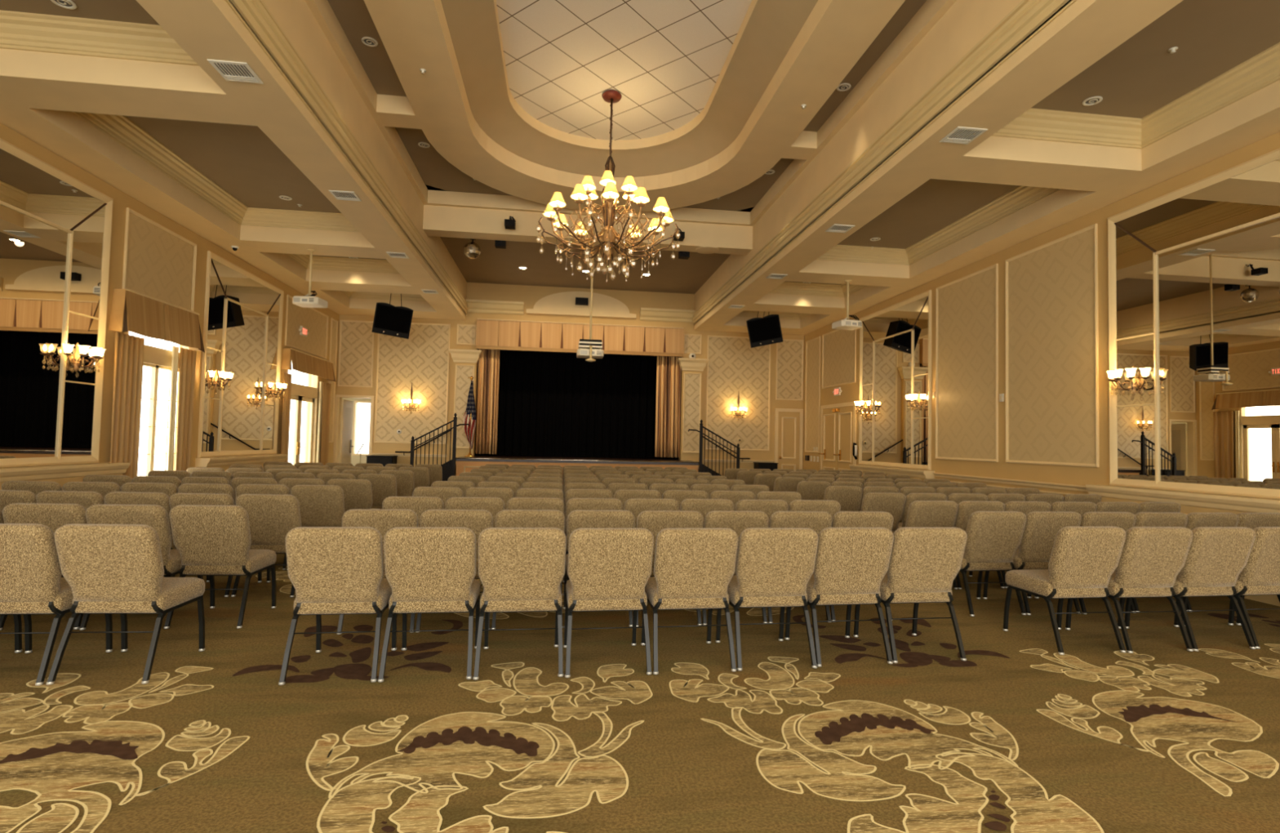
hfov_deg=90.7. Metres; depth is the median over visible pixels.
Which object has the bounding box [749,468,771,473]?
banquet chair
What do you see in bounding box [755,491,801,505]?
banquet chair
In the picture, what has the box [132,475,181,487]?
banquet chair
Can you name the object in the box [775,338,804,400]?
trim
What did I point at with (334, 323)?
trim
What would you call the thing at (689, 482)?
banquet chair
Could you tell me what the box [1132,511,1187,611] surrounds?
banquet chair
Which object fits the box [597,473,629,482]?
banquet chair
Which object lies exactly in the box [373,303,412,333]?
grille
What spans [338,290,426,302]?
trim
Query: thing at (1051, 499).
banquet chair
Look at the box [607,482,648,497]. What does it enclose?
banquet chair
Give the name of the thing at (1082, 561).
banquet chair
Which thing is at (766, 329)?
grille
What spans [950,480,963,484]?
trim
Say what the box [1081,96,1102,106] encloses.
recessed light
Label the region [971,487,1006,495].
banquet chair
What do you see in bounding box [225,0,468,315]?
trim
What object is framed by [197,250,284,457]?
wall mirror
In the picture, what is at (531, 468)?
banquet chair
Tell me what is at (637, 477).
banquet chair
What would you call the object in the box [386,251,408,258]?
ceiling vent
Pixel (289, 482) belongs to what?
banquet chair
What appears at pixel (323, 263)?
trim
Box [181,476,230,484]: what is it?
banquet chair
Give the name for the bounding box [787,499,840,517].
banquet chair
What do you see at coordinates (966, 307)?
wall panel
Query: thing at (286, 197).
recessed light
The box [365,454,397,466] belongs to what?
base cabinet
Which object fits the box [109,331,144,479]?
drape
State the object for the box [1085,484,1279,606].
trim
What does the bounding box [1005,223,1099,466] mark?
wall panel
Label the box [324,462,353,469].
banquet chair
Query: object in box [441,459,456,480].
steps
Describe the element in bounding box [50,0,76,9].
recessed light
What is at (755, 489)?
banquet chair
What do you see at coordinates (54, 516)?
banquet chair
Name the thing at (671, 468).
banquet chair
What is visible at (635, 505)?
banquet chair
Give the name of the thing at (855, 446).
wall bracket
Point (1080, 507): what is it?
banquet chair
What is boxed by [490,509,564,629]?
banquet chair
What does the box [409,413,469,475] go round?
stair rail
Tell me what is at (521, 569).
banquet chair
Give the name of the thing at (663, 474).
banquet chair
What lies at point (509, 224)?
spotlight
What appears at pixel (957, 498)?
banquet chair
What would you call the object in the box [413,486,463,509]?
banquet chair
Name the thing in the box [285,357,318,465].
window
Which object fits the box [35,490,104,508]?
banquet chair
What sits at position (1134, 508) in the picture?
banquet chair
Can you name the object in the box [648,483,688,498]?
banquet chair
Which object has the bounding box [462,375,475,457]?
flag
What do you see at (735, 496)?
banquet chair
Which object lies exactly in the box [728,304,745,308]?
ceiling vent
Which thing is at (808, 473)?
banquet chair
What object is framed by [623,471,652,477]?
banquet chair
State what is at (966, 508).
banquet chair
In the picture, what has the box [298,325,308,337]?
exit sign
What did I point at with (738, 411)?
wall sconce
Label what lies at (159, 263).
trim
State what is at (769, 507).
banquet chair
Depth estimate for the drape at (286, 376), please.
13.22 m
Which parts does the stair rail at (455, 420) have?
newel post, rail, handrail, newel post, rail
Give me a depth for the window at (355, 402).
18.36 m
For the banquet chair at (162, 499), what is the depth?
5.36 m
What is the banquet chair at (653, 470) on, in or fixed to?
on the floor at (1019, 735)
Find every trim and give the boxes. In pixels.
[0,9,199,66]
[0,462,130,490]
[72,111,359,231]
[121,207,197,311]
[195,453,288,471]
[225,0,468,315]
[283,253,399,274]
[284,294,328,359]
[328,317,337,442]
[337,320,374,386]
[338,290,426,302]
[370,453,447,457]
[373,322,450,444]
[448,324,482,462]
[465,298,524,314]
[526,291,635,318]
[640,307,695,322]
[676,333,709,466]
[692,0,1076,325]
[704,458,773,462]
[705,335,770,450]
[734,310,811,319]
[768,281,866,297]
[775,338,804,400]
[804,335,821,452]
[816,185,1061,265]
[822,328,856,388]
[848,464,934,480]
[933,472,1088,491]
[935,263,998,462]
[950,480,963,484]
[986,484,1009,488]
[991,41,1279,149]
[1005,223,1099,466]
[1039,489,1071,495]
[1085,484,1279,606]
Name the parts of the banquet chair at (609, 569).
leg, leg, frame, seat, backrest, leg, frame, leg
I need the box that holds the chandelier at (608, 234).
[537,89,678,274]
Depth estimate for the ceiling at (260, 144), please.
7.35 m
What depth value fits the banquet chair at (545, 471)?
10.95 m
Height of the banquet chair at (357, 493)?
0.876 m
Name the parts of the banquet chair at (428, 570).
leg, frame, leg, backrest, seat, leg, frame, leg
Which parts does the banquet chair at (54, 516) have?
leg, backrest, leg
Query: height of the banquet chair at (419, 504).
0.876 m
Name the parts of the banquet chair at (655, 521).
leg, seat, backrest, leg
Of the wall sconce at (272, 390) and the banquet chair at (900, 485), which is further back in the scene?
the wall sconce at (272, 390)
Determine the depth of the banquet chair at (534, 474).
9.77 m
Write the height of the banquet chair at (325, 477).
0.876 m
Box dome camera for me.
[231,245,239,250]
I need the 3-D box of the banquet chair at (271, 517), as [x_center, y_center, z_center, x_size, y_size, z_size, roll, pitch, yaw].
[-3.231,1.118,5.689,0.524,0.876,0.617,1,-2,-3]
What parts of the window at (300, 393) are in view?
door, door handle, door handle, door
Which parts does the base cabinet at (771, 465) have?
door, door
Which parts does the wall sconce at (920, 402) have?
plate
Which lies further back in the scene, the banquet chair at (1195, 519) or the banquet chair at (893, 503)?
the banquet chair at (893, 503)
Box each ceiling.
[0,0,1279,334]
[327,0,926,212]
[440,0,817,177]
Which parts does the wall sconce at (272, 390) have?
plate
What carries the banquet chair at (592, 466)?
on the floor at (1019, 735)
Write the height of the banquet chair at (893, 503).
0.876 m
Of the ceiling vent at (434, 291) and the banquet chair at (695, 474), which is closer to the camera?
the banquet chair at (695, 474)
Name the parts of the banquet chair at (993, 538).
frame, leg, leg, seat, backrest, frame, leg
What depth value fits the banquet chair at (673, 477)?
10.06 m
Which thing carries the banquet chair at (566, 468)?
on the floor at (1019, 735)
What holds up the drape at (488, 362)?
hanging from the wall at (634, 300)
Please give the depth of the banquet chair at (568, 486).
7.78 m
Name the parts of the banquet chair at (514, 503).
backrest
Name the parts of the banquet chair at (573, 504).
backrest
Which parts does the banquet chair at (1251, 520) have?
backrest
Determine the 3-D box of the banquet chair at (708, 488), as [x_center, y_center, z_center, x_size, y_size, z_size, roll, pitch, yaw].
[0.843,1.310,8.301,0.524,0.876,0.617,2,-2,-9]
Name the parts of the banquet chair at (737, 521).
leg, backrest, leg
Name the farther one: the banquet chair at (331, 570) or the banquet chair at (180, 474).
the banquet chair at (180, 474)
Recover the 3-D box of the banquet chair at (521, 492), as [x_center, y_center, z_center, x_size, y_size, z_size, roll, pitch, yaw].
[-1.112,1.216,7.002,0.524,0.876,0.617,2,-2,-7]
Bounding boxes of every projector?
[292,248,328,307]
[576,204,604,361]
[831,280,862,330]
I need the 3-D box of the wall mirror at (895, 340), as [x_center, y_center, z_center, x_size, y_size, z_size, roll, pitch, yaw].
[5.229,-0.637,13.153,0.050,3.367,2.794,2,-2,-7]
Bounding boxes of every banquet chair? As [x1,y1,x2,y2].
[0,489,36,511]
[0,502,87,630]
[0,508,4,523]
[0,523,112,685]
[1,480,62,495]
[13,614,22,653]
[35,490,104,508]
[45,523,204,684]
[62,481,120,499]
[79,503,203,630]
[83,475,132,487]
[103,491,177,577]
[120,482,177,497]
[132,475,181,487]
[147,470,191,480]
[164,504,276,628]
[168,493,262,596]
[177,483,235,505]
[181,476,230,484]
[186,466,224,475]
[191,471,232,485]
[226,467,263,475]
[229,463,263,471]
[230,477,277,504]
[231,493,301,596]
[232,471,274,478]
[235,484,289,569]
[262,461,293,466]
[263,464,297,471]
[265,468,302,479]
[275,471,315,484]
[278,477,324,494]
[278,526,396,684]
[286,484,344,569]
[293,462,323,468]
[297,465,330,472]
[303,468,340,478]
[315,472,355,484]
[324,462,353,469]
[326,478,380,511]
[332,465,364,473]
[336,508,417,634]
[341,469,377,479]
[355,462,383,469]
[357,473,396,509]
[365,466,396,473]
[377,527,480,681]
[378,470,414,496]
[382,496,444,527]
[385,463,413,470]
[398,466,429,493]
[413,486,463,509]
[414,463,442,486]
[415,509,493,631]
[431,480,475,497]
[444,497,504,527]
[447,475,485,487]
[458,471,493,481]
[464,487,514,509]
[470,468,500,475]
[472,527,566,679]
[476,481,519,497]
[479,465,506,472]
[484,463,509,468]
[487,475,524,488]
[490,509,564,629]
[494,472,528,482]
[502,468,531,477]
[506,497,564,595]
[507,466,534,473]
[511,464,536,469]
[515,488,564,501]
[520,481,563,491]
[525,476,563,484]
[529,472,562,479]
[533,469,562,475]
[535,466,562,471]
[537,464,562,469]
[562,465,587,479]
[562,466,589,481]
[563,470,592,497]
[563,473,596,502]
[563,476,600,511]
[563,497,622,595]
[563,510,635,627]
[563,528,653,677]
[564,482,605,534]
[564,488,613,536]
[588,465,613,471]
[591,467,617,474]
[593,470,622,477]
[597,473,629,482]
[601,477,637,488]
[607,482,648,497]
[613,488,661,510]
[614,466,638,471]
[617,467,644,474]
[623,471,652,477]
[623,497,679,528]
[631,474,662,483]
[636,510,702,626]
[638,478,673,489]
[639,466,662,471]
[640,528,737,674]
[645,468,671,474]
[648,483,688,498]
[653,471,682,478]
[662,489,708,510]
[663,475,695,483]
[664,466,687,471]
[671,468,697,475]
[674,478,709,489]
[680,498,733,528]
[683,471,711,479]
[689,484,729,498]
[696,475,727,484]
[702,511,768,624]
[709,490,755,511]
[710,479,745,490]
[715,527,818,670]
[724,468,747,479]
[730,484,769,499]
[734,499,788,526]
[737,470,762,484]
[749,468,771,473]
[753,473,782,491]
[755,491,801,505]
[763,471,787,475]
[767,511,832,622]
[772,468,794,473]
[773,476,804,491]
[782,473,808,480]
[784,527,893,666]
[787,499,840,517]
[788,471,813,476]
[795,469,817,473]
[796,480,831,499]
[805,477,835,484]
[808,474,835,479]
[813,471,837,475]
[817,469,839,473]
[823,485,862,511]
[830,511,893,622]
[831,480,862,488]
[835,474,860,480]
[835,477,865,484]
[837,471,862,475]
[840,469,862,474]
[853,527,967,662]
[857,481,895,511]
[859,485,899,511]
[860,474,885,479]
[860,492,905,533]
[862,471,885,476]
[865,478,893,482]
[885,474,910,480]
[893,478,922,484]
[895,481,927,490]
[897,493,946,528]
[899,486,936,522]
[904,500,958,589]
[922,478,950,483]
[926,481,956,488]
[935,486,971,497]
[946,493,987,504]
[954,500,1004,589]
[956,482,986,490]
[959,511,1026,616]
[968,501,1050,587]
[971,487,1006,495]
[982,511,1081,614]
[986,493,1025,504]
[1002,526,1126,654]
[1005,487,1039,496]
[1025,493,1063,505]
[1034,511,1136,613]
[1050,501,1097,515]
[1063,493,1101,504]
[1065,526,1193,653]
[1096,502,1140,514]
[1124,526,1256,651]
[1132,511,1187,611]
[1138,502,1181,512]
[1181,526,1279,648]
[1186,511,1239,610]
[1235,512,1279,602]
[1235,595,1244,625]
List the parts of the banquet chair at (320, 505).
backrest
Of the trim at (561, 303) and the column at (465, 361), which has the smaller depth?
the column at (465, 361)
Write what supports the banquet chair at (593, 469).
on the floor at (1019, 735)
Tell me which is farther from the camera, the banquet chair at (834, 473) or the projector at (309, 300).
the banquet chair at (834, 473)
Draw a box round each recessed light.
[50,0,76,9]
[279,195,292,199]
[361,36,377,47]
[417,142,430,147]
[764,169,774,174]
[836,83,851,91]
[870,237,880,240]
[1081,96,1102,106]
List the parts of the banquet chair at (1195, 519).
leg, backrest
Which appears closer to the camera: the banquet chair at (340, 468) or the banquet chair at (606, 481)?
the banquet chair at (606, 481)
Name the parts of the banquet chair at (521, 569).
leg, frame, leg, seat, backrest, leg, frame, leg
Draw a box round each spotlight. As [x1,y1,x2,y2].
[504,215,515,229]
[673,227,684,240]
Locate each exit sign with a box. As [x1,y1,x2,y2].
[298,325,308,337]
[832,386,841,395]
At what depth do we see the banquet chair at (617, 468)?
13.15 m
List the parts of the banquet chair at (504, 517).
leg, backrest, leg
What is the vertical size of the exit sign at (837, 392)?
0.200 m
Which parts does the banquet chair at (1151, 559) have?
leg, frame, leg, leg, seat, backrest, frame, leg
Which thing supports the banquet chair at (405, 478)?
on the floor at (1019, 735)
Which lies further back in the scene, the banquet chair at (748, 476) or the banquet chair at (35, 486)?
the banquet chair at (748, 476)
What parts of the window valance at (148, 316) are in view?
cord, cloth panel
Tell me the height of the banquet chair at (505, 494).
0.876 m
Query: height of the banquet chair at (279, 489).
0.876 m
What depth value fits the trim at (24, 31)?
5.64 m
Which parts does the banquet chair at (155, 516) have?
leg, backrest, frame, seat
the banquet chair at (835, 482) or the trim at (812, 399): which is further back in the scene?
the trim at (812, 399)
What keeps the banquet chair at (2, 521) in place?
on the floor at (1019, 735)
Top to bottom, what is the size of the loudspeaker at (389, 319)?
1.336 m
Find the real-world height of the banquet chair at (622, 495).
0.876 m
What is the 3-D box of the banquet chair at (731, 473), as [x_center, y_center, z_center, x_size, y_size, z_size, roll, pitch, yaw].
[1.972,1.541,13.536,0.524,0.876,0.617,2,-2,-11]
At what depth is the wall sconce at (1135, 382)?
7.52 m
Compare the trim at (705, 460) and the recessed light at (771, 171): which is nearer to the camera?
the recessed light at (771, 171)
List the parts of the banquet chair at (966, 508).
leg, backrest, leg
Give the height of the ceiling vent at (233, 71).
0.011 m
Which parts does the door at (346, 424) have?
handle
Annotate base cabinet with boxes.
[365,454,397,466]
[753,462,777,471]
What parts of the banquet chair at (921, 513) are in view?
backrest, leg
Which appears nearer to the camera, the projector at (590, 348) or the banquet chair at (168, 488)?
the banquet chair at (168, 488)
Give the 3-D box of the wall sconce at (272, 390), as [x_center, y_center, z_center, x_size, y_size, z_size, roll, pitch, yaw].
[-7.240,-0.503,12.666,0.310,0.420,0.506,2,-2,-7]
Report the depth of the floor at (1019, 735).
3.10 m
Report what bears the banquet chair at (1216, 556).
on the floor at (1019, 735)
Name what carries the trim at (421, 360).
attached to the wall at (634, 300)
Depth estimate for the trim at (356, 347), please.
16.47 m
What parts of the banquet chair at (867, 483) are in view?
backrest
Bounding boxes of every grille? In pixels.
[293,297,313,302]
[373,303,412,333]
[582,350,601,354]
[747,315,781,342]
[845,320,862,325]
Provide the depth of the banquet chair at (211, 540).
4.57 m
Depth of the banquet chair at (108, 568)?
3.55 m
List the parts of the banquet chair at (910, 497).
seat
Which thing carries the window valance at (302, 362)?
attached to the wall at (122, 200)
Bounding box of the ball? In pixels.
[463,238,480,258]
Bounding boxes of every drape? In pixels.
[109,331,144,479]
[166,345,178,470]
[175,347,196,471]
[280,372,292,462]
[315,381,322,462]
[320,382,331,465]
[475,348,499,453]
[654,355,681,457]
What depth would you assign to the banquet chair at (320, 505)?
6.56 m
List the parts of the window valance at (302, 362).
cord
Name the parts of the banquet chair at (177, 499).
backrest, leg, leg, leg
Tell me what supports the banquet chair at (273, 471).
on the floor at (1019, 735)
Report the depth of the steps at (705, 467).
16.20 m
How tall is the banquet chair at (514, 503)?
0.876 m
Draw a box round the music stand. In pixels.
[356,443,364,462]
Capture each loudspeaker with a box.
[371,293,413,338]
[746,311,783,347]
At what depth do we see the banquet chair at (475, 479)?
8.66 m
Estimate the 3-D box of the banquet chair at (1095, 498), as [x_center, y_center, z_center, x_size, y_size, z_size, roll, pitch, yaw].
[5.336,1.394,7.954,0.524,0.876,0.617,2,-2,-11]
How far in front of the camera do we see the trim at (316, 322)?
14.40 m
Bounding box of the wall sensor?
[688,352,695,358]
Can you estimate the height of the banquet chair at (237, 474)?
0.876 m
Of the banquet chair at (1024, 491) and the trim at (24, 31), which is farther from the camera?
the banquet chair at (1024, 491)
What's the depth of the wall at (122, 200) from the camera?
8.54 m
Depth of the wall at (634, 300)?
17.23 m
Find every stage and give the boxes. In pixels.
[455,456,698,485]
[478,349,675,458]
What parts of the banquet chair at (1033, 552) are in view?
leg, frame, leg, seat, backrest, leg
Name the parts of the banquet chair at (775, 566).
leg, frame, leg, seat, backrest, leg, frame, leg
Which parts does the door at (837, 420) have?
handle, handle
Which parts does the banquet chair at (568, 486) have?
backrest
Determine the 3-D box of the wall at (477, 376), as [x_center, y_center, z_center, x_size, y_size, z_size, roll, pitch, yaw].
[-1.768,-0.618,18.410,6.263,3.792,2.100,2,-2,-7]
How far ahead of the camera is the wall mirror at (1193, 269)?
6.80 m
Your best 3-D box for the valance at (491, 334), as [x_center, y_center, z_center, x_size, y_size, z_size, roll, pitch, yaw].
[-1.569,-2.115,17.140,5.588,0.799,0.165,2,-2,-7]
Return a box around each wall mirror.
[0,137,113,467]
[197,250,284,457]
[858,289,931,470]
[1106,147,1279,498]
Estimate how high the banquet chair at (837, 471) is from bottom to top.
0.876 m
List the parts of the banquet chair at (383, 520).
leg, backrest, leg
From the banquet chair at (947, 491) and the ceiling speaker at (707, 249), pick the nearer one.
the banquet chair at (947, 491)
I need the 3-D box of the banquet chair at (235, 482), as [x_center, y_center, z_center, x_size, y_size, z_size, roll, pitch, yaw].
[-4.575,1.168,7.692,0.524,0.876,0.617,1,-2,-4]
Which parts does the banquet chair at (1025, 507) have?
leg, backrest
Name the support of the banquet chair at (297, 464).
on the floor at (1019, 735)
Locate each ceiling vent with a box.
[207,58,263,84]
[328,190,361,201]
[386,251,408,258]
[421,288,438,293]
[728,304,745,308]
[765,273,787,279]
[825,223,854,232]
[939,126,987,144]
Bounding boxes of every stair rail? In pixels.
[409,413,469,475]
[688,419,740,475]
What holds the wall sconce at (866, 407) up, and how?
attached to the wall mirror at (895, 340)
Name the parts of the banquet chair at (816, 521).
leg, backrest, leg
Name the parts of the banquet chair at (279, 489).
backrest, leg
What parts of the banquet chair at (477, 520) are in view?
leg, backrest, seat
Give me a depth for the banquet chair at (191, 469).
9.29 m
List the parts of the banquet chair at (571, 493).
backrest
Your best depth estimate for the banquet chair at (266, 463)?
11.69 m
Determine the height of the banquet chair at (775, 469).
0.876 m
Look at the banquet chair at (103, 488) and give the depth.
6.30 m
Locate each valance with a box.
[107,287,204,352]
[280,347,336,382]
[475,318,684,356]
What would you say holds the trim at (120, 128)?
attached to the ceiling at (260, 144)
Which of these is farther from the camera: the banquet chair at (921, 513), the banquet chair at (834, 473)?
the banquet chair at (834, 473)
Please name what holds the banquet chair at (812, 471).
on the floor at (1019, 735)
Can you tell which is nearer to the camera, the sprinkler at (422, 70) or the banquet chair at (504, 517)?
the banquet chair at (504, 517)
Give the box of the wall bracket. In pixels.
[852,442,857,459]
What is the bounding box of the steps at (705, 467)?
[697,463,722,475]
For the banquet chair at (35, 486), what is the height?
0.876 m
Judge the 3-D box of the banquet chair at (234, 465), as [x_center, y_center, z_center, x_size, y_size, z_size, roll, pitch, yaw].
[-6.601,1.245,10.779,0.524,0.876,0.617,2,-2,-7]
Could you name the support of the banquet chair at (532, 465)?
on the floor at (1019, 735)
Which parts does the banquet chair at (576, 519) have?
leg, seat, backrest, leg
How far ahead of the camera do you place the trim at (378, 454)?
16.51 m
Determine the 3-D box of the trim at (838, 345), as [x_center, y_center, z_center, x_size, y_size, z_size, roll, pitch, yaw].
[4.935,-1.475,15.749,0.032,1.427,1.879,2,-2,-7]
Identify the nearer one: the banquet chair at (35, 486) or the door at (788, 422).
the banquet chair at (35, 486)
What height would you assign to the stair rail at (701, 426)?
1.998 m
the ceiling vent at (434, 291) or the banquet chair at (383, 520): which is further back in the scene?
the ceiling vent at (434, 291)
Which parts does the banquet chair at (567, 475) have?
backrest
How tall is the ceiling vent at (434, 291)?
0.011 m
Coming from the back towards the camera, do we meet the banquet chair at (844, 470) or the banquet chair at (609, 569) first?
the banquet chair at (844, 470)
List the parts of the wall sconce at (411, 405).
plate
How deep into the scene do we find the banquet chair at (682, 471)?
12.36 m
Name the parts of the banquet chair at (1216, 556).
leg, leg, frame, leg, seat, backrest, frame, leg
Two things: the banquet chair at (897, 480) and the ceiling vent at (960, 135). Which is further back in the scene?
the banquet chair at (897, 480)
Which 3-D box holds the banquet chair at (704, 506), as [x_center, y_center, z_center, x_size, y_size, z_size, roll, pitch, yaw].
[0.582,1.220,6.156,0.524,0.876,0.617,2,-2,-9]
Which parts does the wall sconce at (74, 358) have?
arm, plate, arm, arm, arm, arm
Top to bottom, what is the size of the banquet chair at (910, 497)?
0.876 m
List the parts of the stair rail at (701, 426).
newel post, rail, handrail, newel post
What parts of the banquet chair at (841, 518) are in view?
leg, backrest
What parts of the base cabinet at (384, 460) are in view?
door, door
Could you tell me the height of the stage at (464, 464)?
0.908 m
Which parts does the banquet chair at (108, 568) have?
leg, frame, backrest, leg, seat, leg, frame, leg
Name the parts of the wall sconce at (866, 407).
plate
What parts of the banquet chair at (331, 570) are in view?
leg, frame, leg, backrest, seat, leg, frame, leg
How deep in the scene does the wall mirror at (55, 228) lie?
7.16 m
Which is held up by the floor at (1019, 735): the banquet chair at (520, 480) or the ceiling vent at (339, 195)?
the banquet chair at (520, 480)
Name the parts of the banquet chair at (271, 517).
leg, seat, backrest, leg, leg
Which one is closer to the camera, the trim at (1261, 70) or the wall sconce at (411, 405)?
the trim at (1261, 70)
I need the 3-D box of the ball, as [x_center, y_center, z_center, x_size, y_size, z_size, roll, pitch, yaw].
[-3.232,-3.265,12.193,0.312,0.440,0.325,2,-2,-7]
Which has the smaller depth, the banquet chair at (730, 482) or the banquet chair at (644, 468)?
the banquet chair at (730, 482)
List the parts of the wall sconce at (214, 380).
arm, plate, arm, arm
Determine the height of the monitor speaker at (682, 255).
0.220 m
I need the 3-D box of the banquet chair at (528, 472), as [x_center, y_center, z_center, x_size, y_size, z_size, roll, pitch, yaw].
[-2.163,1.358,11.177,0.524,0.876,0.617,1,-2,-5]
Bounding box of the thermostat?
[999,393,1004,401]
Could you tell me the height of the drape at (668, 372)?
2.812 m
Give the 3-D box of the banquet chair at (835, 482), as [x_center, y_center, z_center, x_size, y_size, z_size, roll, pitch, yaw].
[2.996,1.408,9.599,0.524,0.876,0.617,2,-2,-12]
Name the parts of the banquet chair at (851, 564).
leg, frame, leg, seat, leg, backrest, frame, leg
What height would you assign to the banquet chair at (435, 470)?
0.876 m
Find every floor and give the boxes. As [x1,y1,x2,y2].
[0,553,1279,832]
[474,453,679,459]
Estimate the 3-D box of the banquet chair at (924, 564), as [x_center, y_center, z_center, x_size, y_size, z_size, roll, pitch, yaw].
[1.865,1.179,4.417,0.524,0.876,0.617,2,-2,-9]
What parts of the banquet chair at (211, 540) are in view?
leg, frame, backrest, leg, seat, leg, frame, leg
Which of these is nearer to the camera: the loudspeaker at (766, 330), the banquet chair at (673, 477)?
the banquet chair at (673, 477)
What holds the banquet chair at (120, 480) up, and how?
on the floor at (1019, 735)
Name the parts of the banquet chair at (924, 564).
leg, frame, leg, seat, leg, backrest, frame, leg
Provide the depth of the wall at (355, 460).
18.38 m
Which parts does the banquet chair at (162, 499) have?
backrest, seat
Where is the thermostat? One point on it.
(1001, 395)
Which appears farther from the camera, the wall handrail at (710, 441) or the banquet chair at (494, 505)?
the wall handrail at (710, 441)
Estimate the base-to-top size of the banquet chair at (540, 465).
0.876 m
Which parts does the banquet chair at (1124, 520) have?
leg, backrest, leg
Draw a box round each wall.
[0,122,339,470]
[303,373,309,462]
[336,282,804,475]
[339,397,370,466]
[474,376,679,458]
[803,131,1279,499]
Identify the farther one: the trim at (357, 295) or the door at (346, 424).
the door at (346, 424)
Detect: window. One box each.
[124,309,188,475]
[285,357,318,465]
[351,400,370,455]
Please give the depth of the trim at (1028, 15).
6.96 m
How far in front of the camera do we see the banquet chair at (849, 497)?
8.25 m
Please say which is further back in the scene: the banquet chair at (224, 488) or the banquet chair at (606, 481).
the banquet chair at (606, 481)
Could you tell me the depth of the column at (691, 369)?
17.41 m
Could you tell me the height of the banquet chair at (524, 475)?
0.876 m
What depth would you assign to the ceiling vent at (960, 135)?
6.31 m
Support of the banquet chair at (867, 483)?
on the floor at (1019, 735)
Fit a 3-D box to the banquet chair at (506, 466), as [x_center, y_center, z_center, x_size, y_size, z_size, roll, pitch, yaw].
[-2.947,1.417,13.107,0.524,0.876,0.617,2,-2,-7]
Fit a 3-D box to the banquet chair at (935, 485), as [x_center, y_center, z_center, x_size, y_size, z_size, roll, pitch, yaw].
[4.551,1.455,9.929,0.524,0.876,0.617,2,-2,-12]
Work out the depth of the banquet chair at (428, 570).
3.69 m
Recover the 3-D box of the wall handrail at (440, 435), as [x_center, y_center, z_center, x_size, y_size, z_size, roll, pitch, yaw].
[-5.507,0.624,16.587,1.721,0.838,0.088,2,-2,-7]
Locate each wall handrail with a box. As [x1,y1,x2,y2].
[395,428,452,455]
[702,435,750,461]
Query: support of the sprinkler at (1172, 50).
attached to the ceiling at (260, 144)
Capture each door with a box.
[333,394,374,462]
[774,408,803,471]
[818,400,856,471]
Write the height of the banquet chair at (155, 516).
0.876 m
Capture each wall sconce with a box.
[62,342,103,370]
[208,368,231,389]
[268,380,285,397]
[401,382,419,410]
[730,394,746,417]
[854,399,870,413]
[905,391,925,409]
[1107,365,1149,394]
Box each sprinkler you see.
[419,68,426,73]
[1168,46,1177,53]
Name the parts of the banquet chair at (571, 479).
backrest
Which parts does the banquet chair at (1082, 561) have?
leg, frame, leg, seat, leg, backrest, frame, leg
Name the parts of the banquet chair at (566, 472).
backrest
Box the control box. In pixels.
[804,454,809,460]
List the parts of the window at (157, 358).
door, door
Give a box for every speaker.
[494,240,506,248]
[575,297,588,305]
[678,251,689,259]
[695,245,719,253]
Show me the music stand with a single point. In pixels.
(362, 443)
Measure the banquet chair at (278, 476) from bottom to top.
0.876 m
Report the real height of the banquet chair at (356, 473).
0.876 m
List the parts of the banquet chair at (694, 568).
leg, frame, leg, seat, backrest, leg, frame, leg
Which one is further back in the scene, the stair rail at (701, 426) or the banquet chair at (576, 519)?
the stair rail at (701, 426)
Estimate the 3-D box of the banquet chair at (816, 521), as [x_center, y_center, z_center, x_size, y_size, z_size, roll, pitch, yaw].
[1.226,1.198,5.247,0.524,0.876,0.617,2,-2,-9]
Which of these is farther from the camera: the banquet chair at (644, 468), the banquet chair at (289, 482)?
the banquet chair at (644, 468)
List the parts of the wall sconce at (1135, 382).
arm, arm, arm, arm, plate, arm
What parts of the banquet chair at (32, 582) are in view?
leg, backrest, seat, leg, frame, leg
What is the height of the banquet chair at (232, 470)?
0.876 m
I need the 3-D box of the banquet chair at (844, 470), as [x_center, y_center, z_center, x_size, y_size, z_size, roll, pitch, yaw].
[4.562,1.619,14.076,0.524,0.876,0.617,2,-2,-12]
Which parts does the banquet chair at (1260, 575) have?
leg, leg, frame, leg, seat, backrest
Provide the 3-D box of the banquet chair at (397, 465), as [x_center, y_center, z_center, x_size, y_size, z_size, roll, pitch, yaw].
[-4.619,1.347,12.252,0.524,0.876,0.617,2,-2,-7]
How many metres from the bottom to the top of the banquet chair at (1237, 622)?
0.876 m
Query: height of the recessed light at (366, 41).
0.015 m
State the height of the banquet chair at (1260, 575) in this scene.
0.876 m
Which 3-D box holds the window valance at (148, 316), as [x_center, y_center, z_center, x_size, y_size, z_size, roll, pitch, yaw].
[-6.823,-1.339,9.009,0.205,0.600,1.903,2,-2,-7]
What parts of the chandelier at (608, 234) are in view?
lamp shade, lamp shade, lamp shade, scroll arm, scroll arm, arm, arm, arm, lamp shade, scroll arm, lamp shade, scroll arm, lamp shade, arm, arm, lamp shade, arm, arm, scroll arm, scroll arm, lamp shade, lamp shade, arm, stem, scroll arm, scroll arm, arm, arm, arm, arm, lamp shade, lamp shade, scroll arm, lamp shade, scroll arm, arm, arm, lamp shade, scroll arm, arm, scroll arm, lamp shade, lamp shade, lamp shade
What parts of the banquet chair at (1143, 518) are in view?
leg, backrest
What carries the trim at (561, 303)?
attached to the wall at (634, 300)

